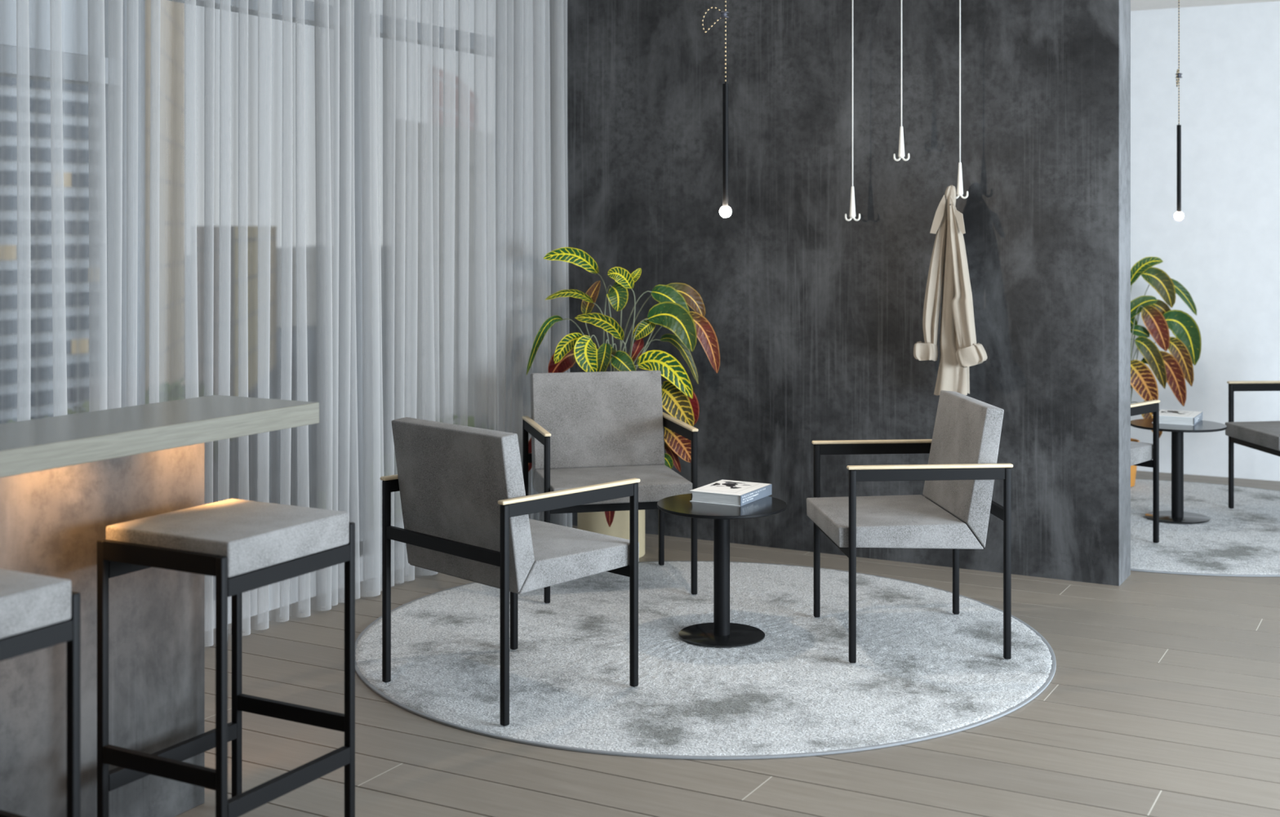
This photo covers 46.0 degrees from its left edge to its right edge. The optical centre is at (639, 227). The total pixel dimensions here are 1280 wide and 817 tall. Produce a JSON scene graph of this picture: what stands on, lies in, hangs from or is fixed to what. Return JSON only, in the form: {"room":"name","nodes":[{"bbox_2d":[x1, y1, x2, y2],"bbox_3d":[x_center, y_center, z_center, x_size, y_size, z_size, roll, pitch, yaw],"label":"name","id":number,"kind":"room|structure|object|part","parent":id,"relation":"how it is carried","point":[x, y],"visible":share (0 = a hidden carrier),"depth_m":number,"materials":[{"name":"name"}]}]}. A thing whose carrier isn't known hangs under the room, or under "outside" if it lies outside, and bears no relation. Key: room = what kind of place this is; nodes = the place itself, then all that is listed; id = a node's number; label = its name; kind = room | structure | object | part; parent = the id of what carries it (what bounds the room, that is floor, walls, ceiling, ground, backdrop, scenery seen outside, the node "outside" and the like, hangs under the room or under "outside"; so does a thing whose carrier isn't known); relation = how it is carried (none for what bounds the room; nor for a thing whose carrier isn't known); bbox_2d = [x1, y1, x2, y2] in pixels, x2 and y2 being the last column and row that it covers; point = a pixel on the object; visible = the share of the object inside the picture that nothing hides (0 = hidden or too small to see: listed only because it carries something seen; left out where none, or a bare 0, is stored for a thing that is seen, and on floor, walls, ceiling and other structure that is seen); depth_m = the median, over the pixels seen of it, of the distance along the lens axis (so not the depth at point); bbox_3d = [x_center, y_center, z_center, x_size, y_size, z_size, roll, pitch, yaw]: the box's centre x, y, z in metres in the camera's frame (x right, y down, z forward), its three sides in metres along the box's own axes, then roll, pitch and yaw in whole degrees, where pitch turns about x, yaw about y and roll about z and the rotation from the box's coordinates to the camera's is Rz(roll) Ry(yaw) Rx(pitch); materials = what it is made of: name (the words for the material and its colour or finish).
{"room":"lounge bar","nodes":[
{"label":"lounge bar","id":0,"kind":"room"},
{"bbox_2d":[206,0,545,631],"bbox_3d":[-2.785,0.090,3.348,0.180,2.760,9.400,0,0,29],"label":"window frame","id":1,"kind":"structure","parent":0,"point":[273,588],"depth_m":7.27,"materials":[{"name":"white paint"}]},
{"bbox_2d":[5,0,133,410],"bbox_3d":[-2.139,0.030,4.473,0.112,2.640,1.555,0,0,29],"label":"window","id":2,"kind":"structure","parent":1,"relation":"in","point":[68,60],"depth_m":5.10,"materials":[{"name":"metal"}]},
{"bbox_3d":[-2.144,0.030,4.476,0.100,2.640,1.555,0,0,29],"label":"frame","id":3,"kind":"part","parent":2,"relation":"part of","materials":[{"name":"metal"}]},
{"bbox_2d":[133,0,360,600],"bbox_3d":[-1.476,0.030,5.686,0.112,2.640,1.210,0,0,29],"label":"window","id":4,"kind":"structure","parent":1,"relation":"in","point":[277,5],"depth_m":6.05,"materials":[{"name":"metal"}]},
{"bbox_2d":[360,0,521,555],"bbox_3d":[-0.896,0.030,6.746,0.112,2.640,1.205,0,0,29],"label":"window","id":5,"kind":"structure","parent":1,"relation":"in","point":[425,28],"depth_m":7.21,"materials":[{"name":"glass"}]},
{"bbox_2d":[577,510,644,558],"bbox_3d":[-0.127,1.220,6.678,0.300,0.460,0.300,0,0,29],"label":"planter","id":6,"kind":"object","parent":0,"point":[593,522],"depth_m":6.55,"materials":[{"name":"beige ceramic"}]},
{"bbox_2d":[174,471,1279,816],"bbox_3d":[1.040,1.453,3.045,7.000,0.006,12.678,0,0,29],"label":"floor","id":7,"kind":"structure","parent":0,"point":[1162,699],"depth_m":4.27,"materials":[{"name":"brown wood"}]},
{"bbox_2d":[0,568,80,816],"bbox_3d":[-1.341,1.060,2.785,0.377,0.779,0.439,0,0,29],"label":"bar stool","id":8,"kind":"object","parent":7,"relation":"on","point":[37,612],"visible":1,"depth_m":2.85,"materials":[{"name":"grey fabric"}]},
{"bbox_3d":[-1.241,1.177,2.969,0.337,0.037,0.017,0,0,29],"label":"foot rail","id":9,"kind":"part","parent":8,"relation":"part of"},
{"bbox_2d":[0,568,71,639],"bbox_3d":[-1.339,0.709,2.784,0.373,0.076,0.398,0,0,29],"label":"seat cushion","id":10,"kind":"object","parent":8,"relation":"on","point":[33,606],"depth_m":2.81,"materials":[{"name":"grey fabric"}]},
{"bbox_3d":[-1.185,0.768,2.700,0.020,0.038,0.399,0,0,29],"label":"seat rail","id":11,"kind":"part","parent":8,"relation":"part of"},
{"bbox_3d":[-1.084,1.075,2.883,0.020,0.750,0.020,0,0,29],"label":"leg","id":12,"kind":"part","parent":8,"relation":"part of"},
{"bbox_2d":[0,395,319,816],"bbox_3d":[-1.845,0.950,2.378,0.360,1.000,3.600,0,0,29],"label":"bar counter","id":13,"kind":"object","parent":7,"relation":"on","point":[65,479],"depth_m":3.50,"materials":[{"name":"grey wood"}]},
{"bbox_3d":[-1.963,0.977,2.328,0.120,0.946,3.400,0,0,29],"label":"panel","id":14,"kind":"part","parent":13,"relation":"part of","materials":[{"name":"concrete"}]},
{"bbox_2d":[0,395,319,477],"bbox_3d":[-1.845,0.477,2.378,0.360,0.054,3.600,0,0,29],"label":"countertop","id":15,"kind":"structure","parent":13,"relation":"on","point":[30,446],"depth_m":3.46,"materials":[{"name":"grey wood"}]},
{"bbox_2d":[97,498,355,816],"bbox_3d":[-0.944,1.060,3.469,0.377,0.779,0.439,0,0,29],"label":"bar stool","id":16,"kind":"object","parent":7,"relation":"on","point":[247,545],"visible":1,"depth_m":3.37,"materials":[{"name":"grey fabric"}]},
{"bbox_3d":[-1.202,1.075,3.370,0.020,0.750,0.020,0,0,29],"label":"leg","id":17,"kind":"part","parent":16,"relation":"part of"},
{"bbox_3d":[-1.101,0.768,3.554,0.020,0.038,0.399,0,0,29],"label":"seat rail","id":18,"kind":"part","parent":16,"relation":"part of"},
{"bbox_3d":[-1.045,1.177,3.285,0.337,0.037,0.017,0,0,29],"label":"foot rail","id":19,"kind":"part","parent":16,"relation":"part of","materials":[{"name":"metal"}]},
{"bbox_3d":[-1.045,0.721,3.285,0.337,0.042,0.017,0,0,29],"label":"seat rail","id":20,"kind":"part","parent":16,"relation":"part of","materials":[{"name":"metal"}]},
{"bbox_3d":[-1.101,1.246,3.554,0.020,0.038,0.399,0,0,29],"label":"foot rail","id":21,"kind":"part","parent":16,"relation":"part of","materials":[{"name":"metal"}]},
{"bbox_3d":[-0.888,1.075,3.199,0.020,0.750,0.020,0,0,29],"label":"leg","id":22,"kind":"part","parent":16,"relation":"part of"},
{"bbox_2d":[106,498,349,577],"bbox_3d":[-0.943,0.709,3.468,0.373,0.076,0.398,0,0,29],"label":"seat cushion","id":23,"kind":"object","parent":16,"relation":"on","point":[251,539],"depth_m":3.38,"materials":[{"name":"grey fabric"}]},
{"bbox_3d":[-1.000,1.075,3.738,0.020,0.750,0.020,0,0,29],"label":"leg","id":24,"kind":"part","parent":16,"relation":"part of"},
{"bbox_3d":[-0.788,0.768,3.383,0.020,0.038,0.399,0,0,29],"label":"seat rail","id":25,"kind":"part","parent":16,"relation":"part of","materials":[{"name":"metal"}]},
{"bbox_3d":[-0.788,1.246,3.383,0.020,0.038,0.399,0,0,29],"label":"foot rail","id":26,"kind":"part","parent":16,"relation":"part of","materials":[{"name":"metal"}]},
{"bbox_3d":[-0.844,1.177,3.652,0.337,0.037,0.017,0,0,29],"label":"foot rail","id":27,"kind":"part","parent":16,"relation":"part of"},
{"bbox_3d":[-0.687,1.075,3.567,0.020,0.750,0.020,0,0,29],"label":"leg","id":28,"kind":"part","parent":16,"relation":"part of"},
{"bbox_2d":[526,247,719,558],"bbox_3d":[-0.085,0.768,6.654,0.727,1.363,0.547,0,0,29],"label":"potted croton","id":29,"kind":"object","parent":7,"relation":"on","point":[672,312],"visible":0.61,"depth_m":6.57,"materials":[{"name":"green plant"}]},
{"bbox_2d":[355,560,1056,759],"bbox_3d":[0.213,1.443,5.302,2.413,0.013,2.413,0,0,8],"label":"round rug","id":30,"kind":"object","parent":7,"relation":"on","point":[922,671],"visible":0.87,"depth_m":4.96,"materials":[{"name":"carpet"}]},
{"bbox_2d":[380,417,639,726],"bbox_3d":[-0.400,1.020,4.744,0.584,0.833,0.609,0,0,-45],"label":"armchair","id":31,"kind":"object","parent":30,"relation":"on","point":[466,508],"visible":1,"depth_m":4.57,"materials":[{"name":"grey fabric"}]},
{"bbox_3d":[-0.800,1.118,4.757,0.022,0.638,0.022,0,0,-45],"label":"leg","id":32,"kind":"part","parent":31,"relation":"part of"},
{"bbox_3d":[-0.615,0.793,4.941,0.557,0.012,0.027,0,0,-45],"label":"armrest","id":33,"kind":"part","parent":31,"relation":"part of","materials":[{"name":"brown wood"}]},
{"bbox_3d":[-0.595,0.962,4.550,0.018,0.038,0.560,0,0,-45],"label":"rail","id":34,"kind":"part","parent":31,"relation":"part of","materials":[{"name":"metal"}]},
{"bbox_3d":[-0.547,0.837,4.598,0.128,0.467,0.548,0,0,-45],"label":"backrest","id":35,"kind":"part","parent":31,"relation":"part of","materials":[{"name":"grey fabric"}]},
{"bbox_3d":[-0.390,1.118,4.343,0.022,0.638,0.022,0,0,-45],"label":"leg","id":36,"kind":"part","parent":31,"relation":"part of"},
{"bbox_3d":[-0.429,1.118,5.125,0.022,0.638,0.022,0,0,-45],"label":"leg","id":37,"kind":"part","parent":31,"relation":"part of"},
{"bbox_3d":[-0.368,1.031,4.776,0.493,0.088,0.548,0,0,-45],"label":"seat","id":38,"kind":"part","parent":31,"relation":"part of","materials":[{"name":"grey fabric"}]},
{"bbox_3d":[-0.204,0.793,4.528,0.557,0.012,0.027,0,0,-45],"label":"armrest","id":39,"kind":"part","parent":31,"relation":"part of","materials":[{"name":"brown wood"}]},
{"bbox_3d":[-0.224,1.079,4.918,0.018,0.032,0.560,0,0,-45],"label":"rail","id":40,"kind":"part","parent":31,"relation":"part of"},
{"bbox_3d":[-0.019,1.118,4.712,0.022,0.638,0.022,0,0,-45],"label":"leg","id":41,"kind":"part","parent":31,"relation":"part of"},
{"bbox_2d":[521,370,697,603],"bbox_3d":[-0.129,1.020,6.066,0.610,0.833,0.584,0,0,-13],"label":"armchair","id":42,"kind":"object","parent":30,"relation":"on","point":[585,428],"visible":0.88,"depth_m":6.21,"materials":[{"name":"grey fabric"}]},
{"bbox_3d":[-0.476,1.118,6.266,0.022,0.638,0.022,0,0,-13],"label":"leg","id":43,"kind":"part","parent":42,"relation":"part of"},
{"bbox_3d":[-0.193,0.962,6.333,0.560,0.038,0.018,0,0,-13],"label":"rail","id":44,"kind":"part","parent":42,"relation":"part of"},
{"bbox_3d":[-0.415,0.793,6.011,0.027,0.012,0.557,0,0,-13],"label":"armrest","id":45,"kind":"part","parent":42,"relation":"part of","materials":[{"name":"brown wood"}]},
{"bbox_3d":[-0.355,1.118,5.757,0.022,0.638,0.022,0,0,-13],"label":"leg","id":46,"kind":"part","parent":42,"relation":"part of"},
{"bbox_3d":[-0.177,0.837,6.267,0.548,0.467,0.128,0,0,-13],"label":"backrest","id":47,"kind":"part","parent":42,"relation":"part of","materials":[{"name":"grey fabric"}]},
{"bbox_3d":[-0.071,1.079,5.824,0.560,0.032,0.018,0,0,-13],"label":"rail","id":48,"kind":"part","parent":42,"relation":"part of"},
{"bbox_3d":[-0.118,1.031,6.022,0.548,0.088,0.493,0,0,-13],"label":"seat","id":49,"kind":"part","parent":42,"relation":"part of","materials":[{"name":"grey fabric"}]},
{"bbox_3d":[0.091,1.118,6.401,0.022,0.638,0.022,0,0,-13],"label":"leg","id":50,"kind":"part","parent":42,"relation":"part of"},
{"bbox_3d":[0.151,0.793,6.146,0.027,0.012,0.557,0,0,-13],"label":"armrest","id":51,"kind":"part","parent":42,"relation":"part of","materials":[{"name":"brown wood"}]},
{"bbox_3d":[0.212,1.118,5.892,0.022,0.638,0.022,0,0,-13],"label":"leg","id":52,"kind":"part","parent":42,"relation":"part of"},
{"bbox_2d":[657,493,786,647],"bbox_3d":[0.288,1.204,5.297,0.456,0.464,0.456,0,0,29],"label":"side table","id":53,"kind":"object","parent":30,"relation":"on","point":[721,633],"visible":0.93,"depth_m":5.27,"materials":[{"name":"black paint"}]},
{"bbox_3d":[0.288,1.433,5.297,0.303,0.007,0.303,0,0,29],"label":"plate","id":54,"kind":"part","parent":53,"relation":"part of","materials":[{"name":"black paint"}]},
{"bbox_2d":[689,480,772,506],"bbox_3d":[0.328,0.953,5.407,0.200,0.039,0.266,0,0,29],"label":"book","id":55,"kind":"object","parent":53,"relation":"on","point":[726,492],"visible":1,"depth_m":5.33,"materials":[{"name":"white paper"}]},
{"bbox_2d":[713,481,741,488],"bbox_3d":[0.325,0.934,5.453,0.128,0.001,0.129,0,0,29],"label":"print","id":56,"kind":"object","parent":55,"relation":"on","point":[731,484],"depth_m":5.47},
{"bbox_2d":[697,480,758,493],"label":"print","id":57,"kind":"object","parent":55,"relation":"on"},
{"bbox_2d":[806,390,1013,663],"bbox_3d":[0.923,1.020,5.279,0.584,0.833,0.609,0,0,-5],"label":"armchair","id":58,"kind":"object","parent":30,"relation":"on","point":[961,472],"visible":1,"depth_m":5.05,"materials":[{"name":"grey fabric"}]},
{"bbox_3d":[0.651,1.118,5.548,0.022,0.638,0.022,0,0,-5],"label":"leg","id":59,"kind":"part","parent":58,"relation":"part of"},
{"bbox_3d":[0.676,1.079,5.258,0.018,0.032,0.560,0,0,-5],"label":"rail","id":60,"kind":"part","parent":58,"relation":"part of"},
{"bbox_3d":[0.700,1.118,4.967,0.022,0.638,0.022,0,0,-5],"label":"leg","id":61,"kind":"part","parent":58,"relation":"part of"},
{"bbox_3d":[0.912,0.793,5.570,0.557,0.012,0.027,0,0,-5],"label":"armrest","id":62,"kind":"part","parent":58,"relation":"part of","materials":[{"name":"brown wood"}]},
{"bbox_3d":[0.878,1.031,5.275,0.493,0.088,0.548,0,0,-5],"label":"seat","id":63,"kind":"part","parent":58,"relation":"part of","materials":[{"name":"grey fabric"}]},
{"bbox_3d":[0.961,0.793,4.989,0.557,0.012,0.027,0,0,-5],"label":"armrest","id":64,"kind":"part","parent":58,"relation":"part of","materials":[{"name":"brown wood"}]},
{"bbox_3d":[1.172,1.118,5.592,0.022,0.638,0.022,0,0,-5],"label":"leg","id":65,"kind":"part","parent":58,"relation":"part of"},
{"bbox_3d":[1.129,0.837,5.296,0.128,0.467,0.548,0,0,-5],"label":"backrest","id":66,"kind":"part","parent":58,"relation":"part of","materials":[{"name":"grey fabric"}]},
{"bbox_3d":[1.197,0.962,5.302,0.018,0.038,0.560,0,0,-5],"label":"rail","id":67,"kind":"part","parent":58,"relation":"part of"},
{"bbox_3d":[1.221,1.118,5.011,0.022,0.638,0.022,0,0,-5],"label":"leg","id":68,"kind":"part","parent":58,"relation":"part of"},
{"bbox_2d":[1130,479,1279,577],"bbox_3d":[2.579,1.443,7.446,2.413,0.013,2.413,0,0,8],"label":"round rug","id":69,"kind":"object","parent":7,"relation":"on","point":[1242,540],"visible":0.44,"depth_m":7.08,"materials":[{"name":"carpet"}]},
{"bbox_2d":[1130,400,1159,542],"bbox_3d":[1.966,1.020,6.887,0.584,0.833,0.609,0,0,-45],"label":"armchair","id":70,"kind":"object","parent":69,"relation":"on","point":[1142,454],"visible":0.23,"depth_m":6.84,"materials":[{"name":"metal"}]},
{"bbox_3d":[1.998,1.031,6.919,0.493,0.088,0.548,0,0,-45],"label":"seat","id":71,"kind":"part","parent":70,"relation":"part of","materials":[{"name":"grey fabric"}]},
{"bbox_3d":[2.143,1.079,7.062,0.018,0.032,0.560,0,0,-45],"label":"rail","id":72,"kind":"part","parent":70,"relation":"part of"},
{"bbox_3d":[2.162,0.793,6.671,0.557,0.012,0.027,0,0,-45],"label":"armrest","id":73,"kind":"part","parent":70,"relation":"part of","materials":[{"name":"brown wood"}]},
{"bbox_3d":[2.348,1.118,6.855,0.022,0.638,0.022,0,0,-45],"label":"leg","id":74,"kind":"part","parent":70,"relation":"part of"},
{"bbox_2d":[1130,256,1201,487],"bbox_3d":[2.737,0.800,8.386,0.768,1.272,0.243,0,0,8],"label":"potted croton","id":75,"kind":"object","parent":69,"relation":"on","point":[1184,349],"visible":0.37,"depth_m":8.38,"materials":[{"name":"green plant"}]},
{"bbox_2d":[1130,438,1139,487],"bbox_3d":[2.661,1.312,8.400,0.236,0.250,0.236,0,0,29],"label":"planter","id":76,"kind":"object","parent":75,"relation":"on","point":[1133,468],"depth_m":8.33,"materials":[{"name":"orange ceramic"}]},
{"bbox_2d":[1130,417,1226,524],"bbox_3d":[2.654,1.204,7.441,0.456,0.464,0.456,0,0,29],"label":"side table","id":77,"kind":"object","parent":69,"relation":"on","point":[1177,515],"visible":0.82,"depth_m":7.41,"materials":[{"name":"black paint"}]},
{"bbox_2d":[1151,409,1202,425],"bbox_3d":[2.694,0.953,7.550,0.200,0.039,0.266,0,0,29],"label":"book","id":78,"kind":"object","parent":77,"relation":"on","point":[1166,416],"visible":0.98,"depth_m":7.46,"materials":[{"name":"white paper"}]},
{"bbox_2d":[1160,410,1182,413],"bbox_3d":[2.692,0.934,7.596,0.128,0.001,0.129,0,0,29],"label":"print","id":79,"kind":"object","parent":78,"relation":"on","point":[1173,411],"depth_m":7.62},
{"bbox_3d":[2.654,1.433,7.441,0.303,0.007,0.303,0,0,29],"label":"plate","id":80,"kind":"part","parent":77,"relation":"part of","materials":[{"name":"black paint"}]},
{"bbox_2d":[1225,380,1279,508],"bbox_3d":[3.289,1.020,7.422,0.584,0.833,0.609,0,0,-5],"label":"armchair","id":81,"kind":"object","parent":69,"relation":"on","point":[1262,436],"visible":1,"depth_m":7.61,"materials":[{"name":"grey fabric"}]},
{"bbox_3d":[3.017,1.118,7.691,0.022,0.638,0.022,0,0,-5],"label":"leg","id":82,"kind":"part","parent":81,"relation":"part of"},
{"bbox_3d":[3.244,1.031,7.418,0.493,0.088,0.548,0,0,-5],"label":"seat","id":83,"kind":"part","parent":81,"relation":"part of","materials":[{"name":"grey fabric"}]},
{"bbox_3d":[3.278,0.793,7.713,0.557,0.012,0.027,0,0,-5],"label":"armrest","id":84,"kind":"part","parent":81,"relation":"part of","materials":[{"name":"brown wood"}]},
{"bbox_3d":[3.042,1.079,7.401,0.018,0.032,0.560,0,0,-5],"label":"rail","id":85,"kind":"part","parent":81,"relation":"part of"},
{"bbox_2d":[545,0,1130,586],"bbox_3d":[0.730,0.090,6.876,2.878,2.760,0.235,0,0,29],"label":"wall partition","id":86,"kind":"structure","parent":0,"point":[815,314],"depth_m":6.60,"materials":[{"name":"concrete"}]},
{"bbox_2d":[1130,0,1279,481],"bbox_3d":[4.013,0.090,8.479,7.100,2.760,0.150,0,0,29],"label":"wall","id":87,"kind":"structure","parent":0,"point":[1224,249],"depth_m":8.77,"materials":[{"name":"white paint"}]},
{"bbox_2d":[1130,0,1279,10],"bbox_3d":[0.983,-1.365,3.047,7.200,0.150,12.490,0,0,29],"label":"ceiling","id":88,"kind":"structure","parent":0,"point":[1135,5],"depth_m":8.67,"materials":[{"name":"paint"}]},
{"bbox_2d":[0,0,5,423],"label":"sheer curtain","id":89,"kind":"object","parent":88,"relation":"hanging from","point":[2,2],"depth_m":4.47,"materials":[{"name":"grey fabric"}]},
{"bbox_2d":[24,0,40,420],"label":"sheer curtain","id":90,"kind":"object","parent":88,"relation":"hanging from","point":[37,313],"depth_m":4.56,"materials":[{"name":"grey fabric"}]},
{"bbox_2d":[49,0,67,416],"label":"sheer curtain","id":91,"kind":"object","parent":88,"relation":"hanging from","point":[52,2],"depth_m":4.63,"materials":[{"name":"grey fabric"}]},
{"bbox_2d":[75,0,81,413],"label":"sheer curtain","id":92,"kind":"object","parent":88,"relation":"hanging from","point":[78,2],"depth_m":4.69,"materials":[{"name":"grey fabric"}]},
{"bbox_2d":[88,0,111,412],"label":"sheer curtain","id":93,"kind":"object","parent":88,"relation":"hanging from","point":[92,4],"depth_m":4.77,"materials":[{"name":"grey fabric"}]},
{"bbox_2d":[116,0,131,408],"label":"sheer curtain","id":94,"kind":"object","parent":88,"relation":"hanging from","point":[121,113],"depth_m":4.85,"materials":[{"name":"grey fabric"}]},
{"bbox_2d":[141,0,160,404],"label":"sheer curtain","id":95,"kind":"object","parent":88,"relation":"hanging from","point":[153,53],"depth_m":4.98,"materials":[{"name":"grey fabric"}]},
{"bbox_2d":[204,0,214,396],"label":"sheer curtain","id":96,"kind":"object","parent":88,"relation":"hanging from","point":[211,64],"depth_m":5.22,"materials":[{"name":"grey fabric"}]},
{"bbox_2d":[226,0,240,396],"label":"sheer curtain","id":97,"kind":"object","parent":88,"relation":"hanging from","point":[228,1],"depth_m":5.31,"materials":[{"name":"grey fabric"}]},
{"bbox_2d":[245,0,253,397],"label":"sheer curtain","id":98,"kind":"object","parent":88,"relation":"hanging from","point":[249,45],"depth_m":5.37,"materials":[{"name":"grey fabric"}]},
{"bbox_2d":[288,0,299,400],"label":"sheer curtain","id":99,"kind":"object","parent":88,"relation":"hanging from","point":[291,2],"depth_m":5.56,"materials":[{"name":"grey fabric"}]},
{"bbox_2d":[314,0,399,599],"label":"sheer curtain","id":100,"kind":"object","parent":88,"relation":"hanging from","point":[333,209],"depth_m":5.85,"materials":[{"name":"grey fabric"}]},
{"bbox_2d":[402,0,422,419],"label":"sheer curtain","id":101,"kind":"object","parent":88,"relation":"hanging from","point":[415,301],"depth_m":6.19,"materials":[{"name":"grey fabric"}]},
{"bbox_2d":[427,0,445,422],"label":"sheer curtain","id":102,"kind":"object","parent":88,"relation":"hanging from","point":[431,331],"depth_m":6.32,"materials":[{"name":"grey fabric"}]},
{"bbox_2d":[450,0,460,425],"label":"sheer curtain","id":103,"kind":"object","parent":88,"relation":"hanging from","point":[454,2],"depth_m":6.41,"materials":[{"name":"grey fabric"}]},
{"bbox_2d":[529,0,568,354],"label":"sheer curtain","id":104,"kind":"object","parent":88,"relation":"hanging from","point":[534,221],"depth_m":7.07,"materials":[{"name":"grey fabric"}]},
{"bbox_2d":[702,0,731,217],"bbox_3d":[0.291,-0.662,5.337,0.116,1.257,0.091,0,0,32],"label":"pendant lamp","id":105,"kind":"object","parent":88,"relation":"hanging from","point":[725,211],"visible":1,"depth_m":5.32,"materials":[{"name":"grey"}]},
{"bbox_3d":[0.254,-0.735,5.330,0.071,0.092,0.005,0,0,0],"label":"cord","id":106,"kind":"part","parent":105,"relation":"part of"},
{"bbox_3d":[0.303,-0.055,5.330,0.043,0.043,0.043,0,0,0],"label":"bulb","id":107,"kind":"part","parent":105,"relation":"part of","materials":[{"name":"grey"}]},
{"bbox_3d":[0.303,-0.898,5.330,0.004,0.783,0.004,0,0,22],"label":"cord","id":108,"kind":"part","parent":105,"relation":"part of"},
{"bbox_2d":[844,0,860,221],"bbox_3d":[0.903,-0.658,6.402,0.070,1.264,0.027,0,0,29],"label":"coat hook","id":109,"kind":"object","parent":88,"relation":"hanging from","point":[852,206],"visible":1,"depth_m":6.40,"materials":[{"name":"beige paint"}]},
{"bbox_3d":[0.903,-0.730,6.402,0.005,1.121,0.005,0,0,6],"label":"cord","id":110,"kind":"part","parent":109,"relation":"part of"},
{"bbox_2d":[893,0,909,160],"bbox_3d":[1.084,-0.782,6.246,0.070,1.016,0.027,0,0,29],"label":"coat hook","id":111,"kind":"object","parent":88,"relation":"hanging from","point":[901,146],"visible":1,"depth_m":6.24,"materials":[{"name":"beige paint"}]},
{"bbox_3d":[1.084,-0.852,6.246,0.005,0.876,0.005,0,0,6],"label":"cord","id":112,"kind":"part","parent":111,"relation":"part of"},
{"bbox_2d":[955,0,968,198],"bbox_3d":[1.325,-0.704,6.240,0.070,1.173,0.027,0,0,29],"label":"coat hook","id":113,"kind":"object","parent":88,"relation":"hanging from","point":[959,188],"visible":1,"depth_m":6.24,"materials":[{"name":"beige paint"}]},
{"bbox_2d":[913,184,986,395],"bbox_3d":[1.289,0.264,6.241,0.315,0.877,0.153,0,0,29],"label":"coat","id":114,"kind":"object","parent":113,"relation":"hanging from","point":[959,350],"visible":0.98,"depth_m":6.25,"materials":[{"name":"fabric"}]},
{"bbox_3d":[1.326,0.512,6.289,0.097,0.368,0.033,0,0,29],"label":"panel","id":115,"kind":"part","parent":114,"relation":"part of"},
{"bbox_3d":[1.325,-0.777,6.240,0.005,1.026,0.005,0,0,6],"label":"cord","id":116,"kind":"part","parent":113,"relation":"part of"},
{"bbox_2d":[1174,0,1183,220],"bbox_3d":[2.673,-0.662,7.458,0.091,1.257,0.116,0,0,-5],"label":"pendant lamp","id":117,"kind":"object","parent":88,"relation":"hanging from","point":[1179,215],"visible":1,"depth_m":7.46,"materials":[{"name":"grey"}]},
{"bbox_3d":[2.650,-0.735,7.428,0.005,0.092,0.071,0,0,27],"label":"cord","id":118,"kind":"part","parent":117,"relation":"part of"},
{"bbox_3d":[2.672,-0.898,7.471,0.004,0.783,0.004,0,0,-41],"label":"cord","id":119,"kind":"part","parent":117,"relation":"part of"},
{"bbox_3d":[2.672,-0.055,7.471,0.043,0.043,0.043,0,0,27],"label":"bulb","id":120,"kind":"part","parent":117,"relation":"part of","materials":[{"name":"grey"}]},
{"label":"outside","id":121,"kind":"structure","parent":0,"visible":0},
{"bbox_2d":[186,255,391,576],"bbox_3d":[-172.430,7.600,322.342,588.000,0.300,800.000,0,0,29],"label":"building","id":122,"kind":"structure","parent":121,"point":[275,375],"depth_m":54.07,"materials":[{"name":"concrete"}]},
{"bbox_2d":[7,415,48,422],"bbox_3d":[-8.076,4.973,20.021,2.262,4.955,2.239,0,0,29],"label":"street tree","id":123,"kind":"object","parent":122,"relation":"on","point":[46,416],"visible":0.02,"depth_m":20.03,"materials":[{"name":"green plant"}]},
{"bbox_2d":[66,400,99,414],"bbox_3d":[-9.768,5.298,27.974,2.538,4.304,2.451,0,0,29],"label":"street tree","id":124,"kind":"object","parent":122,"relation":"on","point":[86,405],"visible":0.02,"depth_m":27.76,"materials":[{"name":"green plant"}]},
{"bbox_2d":[5,0,185,422],"bbox_3d":[-17.448,-12.150,47.987,3.358,40.800,23.838,0,0,-11],"label":"tower block","id":125,"kind":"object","parent":122,"relation":"on","point":[68,6],"visible":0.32,"depth_m":39.14,"materials":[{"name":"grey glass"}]},
{"bbox_2d":[145,377,236,464],"bbox_3d":[-11.754,5.631,37.981,3.095,3.639,3.070,0,0,29],"label":"street tree","id":126,"kind":"object","parent":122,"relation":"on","point":[165,388],"visible":0.09,"depth_m":37.63,"materials":[{"name":"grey plant"}]},
{"bbox_2d":[191,226,276,396],"bbox_3d":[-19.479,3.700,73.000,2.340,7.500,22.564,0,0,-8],"label":"office block","id":127,"kind":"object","parent":122,"relation":"on","point":[200,229],"visible":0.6,"depth_m":65.18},
{"bbox_2d":[276,244,389,327],"bbox_3d":[-24.996,4.550,125.000,16.307,5.800,31.158,0,0,29],"label":"office block","id":128,"kind":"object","parent":122,"relation":"on","point":[311,279],"visible":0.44,"depth_m":113.32,"materials":[{"name":"grey"}]},
{"bbox_2d":[323,454,402,530],"bbox_3d":[-3.279,5.245,20.041,2.061,4.411,1.987,0,0,29],"label":"street tree","id":129,"kind":"object","parent":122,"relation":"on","point":[388,466],"visible":0.06,"depth_m":19.57,"materials":[{"name":"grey plant"}]},
{"bbox_2d":[386,413,494,466],"bbox_3d":[-3.608,5.518,28.998,2.486,3.865,2.526,0,0,29],"label":"street tree","id":130,"kind":"object","parent":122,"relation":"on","point":[447,419],"visible":0.04,"depth_m":29.06,"materials":[{"name":"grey plant"}]},
{"bbox_2d":[394,119,494,454],"bbox_3d":[-4.053,2.500,42.000,2.234,9.900,16.130,0,0,19],"label":"office block","id":131,"kind":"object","parent":122,"relation":"on","point":[425,158],"visible":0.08,"depth_m":36.69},
{"bbox_2d":[427,63,478,130],"bbox_3d":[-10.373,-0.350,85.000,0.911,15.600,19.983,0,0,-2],"label":"apartment block","id":132,"kind":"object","parent":122,"relation":"on","point":[464,87],"visible":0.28,"depth_m":79.84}
]}

